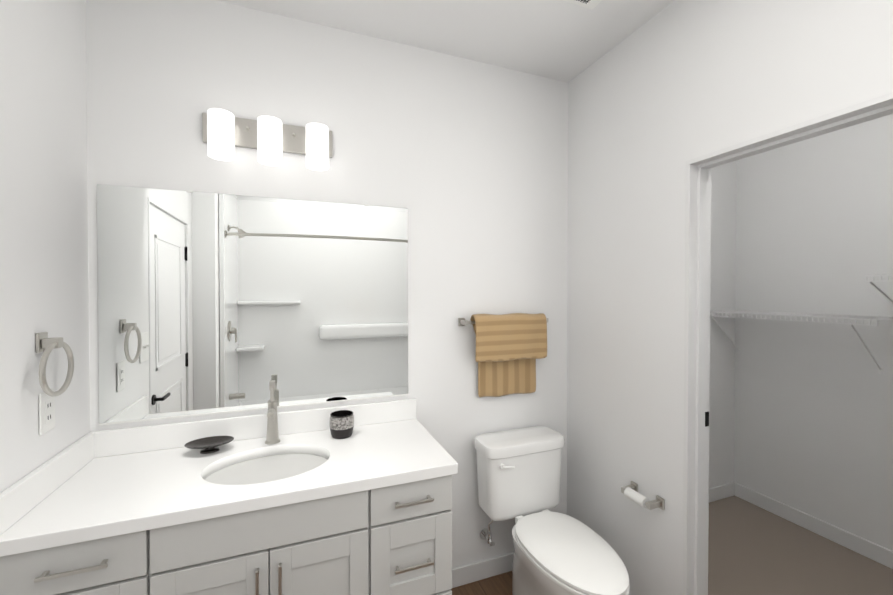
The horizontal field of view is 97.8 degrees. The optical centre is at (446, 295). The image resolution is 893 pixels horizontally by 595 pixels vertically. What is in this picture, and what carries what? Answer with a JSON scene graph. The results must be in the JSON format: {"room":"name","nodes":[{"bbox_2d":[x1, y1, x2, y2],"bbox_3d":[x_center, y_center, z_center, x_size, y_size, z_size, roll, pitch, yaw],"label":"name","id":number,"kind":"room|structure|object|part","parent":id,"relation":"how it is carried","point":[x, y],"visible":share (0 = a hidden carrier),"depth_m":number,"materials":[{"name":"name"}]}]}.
{"room":"bathroom","nodes":[
{"label":"bathroom","id":0,"kind":"room"},
{"bbox_2d":[0,0,89,492],"bbox_3d":[-1.292,0.149,1.151,0.120,2.735,0.650,0,1,-21],"label":"wall","id":1,"kind":"structure","parent":0,"point":[44,280],"depth_m":1.20,"materials":[{"name":"paint"}]},
{"bbox_2d":[39,388,54,435],"bbox_3d":[-1.248,0.361,1.219,0.008,0.128,0.076,0,1,-21],"label":"electrical outlet plate","id":2,"kind":"object","parent":1,"relation":"attached to","point":[46,413],"visible":0.98,"depth_m":1.21,"materials":[{"name":"white plastic"}]},
{"bbox_2d":[0,431,95,534],"bbox_3d":[-1.239,0.565,1.216,0.019,0.097,0.530,0,1,-21],"label":"backsplash","id":3,"kind":"structure","parent":1,"relation":"attached to","point":[31,490],"depth_m":1.17,"materials":[{"name":"white stone"}]},
{"bbox_2d":[35,332,73,396],"bbox_3d":[-1.219,0.210,1.201,0.051,0.198,0.170,0,1,-21],"label":"towel ring","id":4,"kind":"object","parent":1,"relation":"attached to","point":[45,345],"visible":1,"depth_m":1.18,"materials":[{"name":"silver metal"}]},
{"bbox_2d":[86,0,567,567],"bbox_3d":[-0.403,0.140,1.904,2.322,2.735,0.120,0,1,-21],"label":"wall","id":5,"kind":"structure","parent":0,"point":[464,160],"depth_m":1.92,"materials":[{"name":"paint"}]},
{"bbox_2d":[97,184,407,425],"bbox_3d":[-0.756,0.030,1.697,1.216,0.922,0.009,0,1,-21],"label":"mirror","id":6,"kind":"object","parent":5,"relation":"attached to","point":[211,303],"visible":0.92,"depth_m":1.66,"materials":[{"name":"clear glass"}]},
{"bbox_2d":[96,399,415,458],"bbox_3d":[-0.748,0.560,1.699,1.280,0.097,0.019,0,1,-21],"label":"backsplash","id":7,"kind":"structure","parent":5,"relation":"attached to","point":[123,441],"depth_m":1.64,"materials":[{"name":"white stone"}]},
{"bbox_2d":[202,108,331,170],"bbox_3d":[-0.737,-0.648,1.630,0.509,0.195,0.134,0,1,-21],"label":"sconce","id":8,"kind":"object","parent":5,"relation":"attached to","point":[225,133],"visible":1,"depth_m":1.60,"materials":[{"name":"white glass"}]},
{"bbox_2d":[452,552,513,587],"bbox_3d":[0.278,1.458,2.107,0.917,0.095,0.017,0,1,-21],"label":"baseboard","id":9,"kind":"structure","parent":5,"relation":"attached to","point":[479,570],"depth_m":2.05,"materials":[{"name":"paint"}]},
{"bbox_2d":[458,313,547,396],"bbox_3d":[0.318,0.314,2.063,0.516,0.447,0.103,0,1,-21],"label":"towel","id":10,"kind":"object","parent":5,"relation":"attached to","point":[511,348],"visible":1,"depth_m":2.04,"materials":[{"name":"beige fabric"}]},
{"bbox_2d":[218,0,674,81],"bbox_3d":[0.120,-1.263,0.693,2.442,0.100,2.875,0,1,-21],"label":"ceiling","id":11,"kind":"structure","parent":0,"point":[562,40],"depth_m":1.76,"materials":[{"name":"paint"}]},
{"bbox_2d":[563,0,601,9],"bbox_3d":[0.547,-1.216,1.494,0.248,0.013,0.248,0,1,-21],"label":"ceiling vent","id":12,"kind":"object","parent":11,"relation":"in","point":[590,4],"visible":1,"depth_m":1.61,"materials":[{"name":"white plastic"}]},
{"bbox_2d":[451,571,512,594],"bbox_3d":[0.120,1.572,0.727,2.442,0.100,2.875,0,1,-21],"label":"floor","id":13,"kind":"structure","parent":0,"point":[500,584],"depth_m":2.01,"materials":[{"name":"brown wood"}]},
{"bbox_2d":[0,471,457,594],"bbox_3d":[-0.658,1.083,1.449,1.266,0.862,0.562,0,1,-21],"label":"bathroom vanity","id":14,"kind":"object","parent":13,"relation":"on","point":[308,504],"depth_m":1.22,"materials":[{"name":"grey paint"}]},
{"bbox_2d":[0,419,457,550],"bbox_3d":[-0.654,0.632,1.452,1.280,0.040,0.549,0,1,-21],"label":"countertop","id":15,"kind":"structure","parent":14,"relation":"on","point":[145,488],"depth_m":1.30,"materials":[{"name":"white stone"}]},
{"bbox_2d":[184,436,233,453],"bbox_3d":[-0.930,0.591,1.531,0.168,0.037,0.121,0,1,-21],"label":"soap dish","id":16,"kind":"object","parent":15,"relation":"on","point":[207,445],"visible":1,"depth_m":1.53,"materials":[{"name":"black ceramic"}]},
{"bbox_2d":[204,447,323,486],"bbox_3d":[-0.651,0.730,1.435,0.443,0.180,0.334,0,1,-21],"label":"sink","id":17,"kind":"object","parent":15,"relation":"in","point":[312,458],"depth_m":1.48,"materials":[{"name":"white ceramic"}]},
{"bbox_2d":[265,380,279,444],"bbox_3d":[-0.709,0.483,1.582,0.060,0.252,0.151,0,1,-21],"label":"faucet","id":18,"kind":"object","parent":15,"relation":"on","point":[272,436],"visible":1,"depth_m":1.61,"materials":[{"name":"silver metal"}]},
{"bbox_2d":[329,410,353,438],"bbox_3d":[-0.455,0.559,1.694,0.105,0.097,0.105,0,1,-21],"label":"cup","id":19,"kind":"object","parent":15,"relation":"on","point":[341,423],"visible":1,"depth_m":1.66,"materials":[{"name":"black ceramic"}]},
{"bbox_2d":[474,426,629,594],"bbox_3d":[0.475,1.116,1.766,0.460,0.788,0.785,0,1,-21],"label":"toilet","id":20,"kind":"object","parent":13,"relation":"on","point":[518,479],"visible":1,"depth_m":1.86,"materials":[{"name":"white ceramic"}]},
{"bbox_3d":[0.292,0.820,1.870,0.073,0.027,0.024,0,1,-21],"label":"handle","id":21,"kind":"part","parent":20,"relation":"part of","materials":[{"name":"white plastic"}]},
{"bbox_3d":[0.523,1.081,1.666,0.357,0.052,0.565,0,1,-21],"label":"seat","id":22,"kind":"part","parent":20,"relation":"part of","materials":[{"name":"white plastic"}]},
{"bbox_2d":[709,160,736,487],"bbox_3d":[1.503,0.131,2.716,1.578,2.735,0.120,0,1,-21],"label":"wall","id":23,"kind":"structure","parent":0,"point":[722,297],"depth_m":2.85,"materials":[{"name":"paint"}]},
{"bbox_2d":[709,482,734,501],"bbox_3d":[1.464,1.440,2.643,1.440,0.095,0.016,0,1,-21],"label":"baseboard","id":24,"kind":"structure","parent":23,"relation":"attached to","point":[726,490],"depth_m":2.85,"materials":[{"name":"paint"}]},
{"bbox_2d":[567,0,892,594],"bbox_3d":[0.968,0.142,1.742,0.120,2.735,1.556,0,1,-21],"label":"wall","id":25,"kind":"structure","parent":0,"point":[627,96],"depth_m":1.71,"materials":[{"name":"paint"}]},
{"bbox_2d":[621,481,664,509],"bbox_3d":[0.862,0.892,1.733,0.087,0.048,0.176,0,1,-21],"label":"paper holder","id":26,"kind":"object","parent":25,"relation":"attached to","point":[630,492],"visible":1,"depth_m":1.69,"materials":[{"name":"silver metal"}]},
{"bbox_2d":[705,411,708,426],"bbox_3d":[1.072,0.507,1.604,0.022,0.060,0.001,0,1,-21],"label":"strike plate","id":27,"kind":"object","parent":25,"relation":"attached to","point":[706,418],"visible":1,"depth_m":1.60,"materials":[{"name":"black metal"}]},
{"bbox_2d":[683,92,892,594],"bbox_3d":[1.134,0.488,1.312,0.126,2.055,0.626,0,1,-21],"label":"door frame","id":28,"kind":"structure","parent":25,"relation":"attached to","point":[697,364],"depth_m":1.57,"materials":[{"name":"paint"}]},
{"bbox_2d":[708,495,892,594],"bbox_3d":[1.896,1.554,1.708,1.578,0.112,2.315,0,1,-21],"label":"floor","id":29,"kind":"structure","parent":0,"point":[753,549],"depth_m":2.20,"materials":[{"name":"beige carpet"}]},
{"bbox_2d":[734,114,892,550],"bbox_3d":[2.599,0.141,1.897,0.120,2.735,2.195,0,1,-21],"label":"wall","id":30,"kind":"structure","parent":0,"point":[813,424],"depth_m":2.43,"materials":[{"name":"paint"}]},
{"bbox_2d":[710,310,892,374],"bbox_3d":[2.163,0.274,2.436,0.308,0.326,0.877,0,1,-21],"label":"wire closet shelf","id":31,"kind":"object","parent":30,"relation":"attached to","point":[829,316],"visible":1,"depth_m":2.27,"materials":[{"name":"white metal"}]},
{"bbox_2d":[735,483,892,568],"bbox_3d":[2.513,1.448,1.943,0.017,0.095,2.074,0,1,-21],"label":"baseboard","id":32,"kind":"structure","parent":30,"relation":"attached to","point":[864,547],"depth_m":2.42,"materials":[{"name":"paint"}]},
{"bbox_2d":[865,274,892,302],"bbox_3d":[2.520,0.000,1.481,0.323,0.206,1.237,0,1,-21],"label":"wire closet shelf","id":33,"kind":"object","parent":30,"relation":"attached to","point":[881,276],"visible":1,"depth_m":1.98,"materials":[{"name":"white metal"}]}
]}

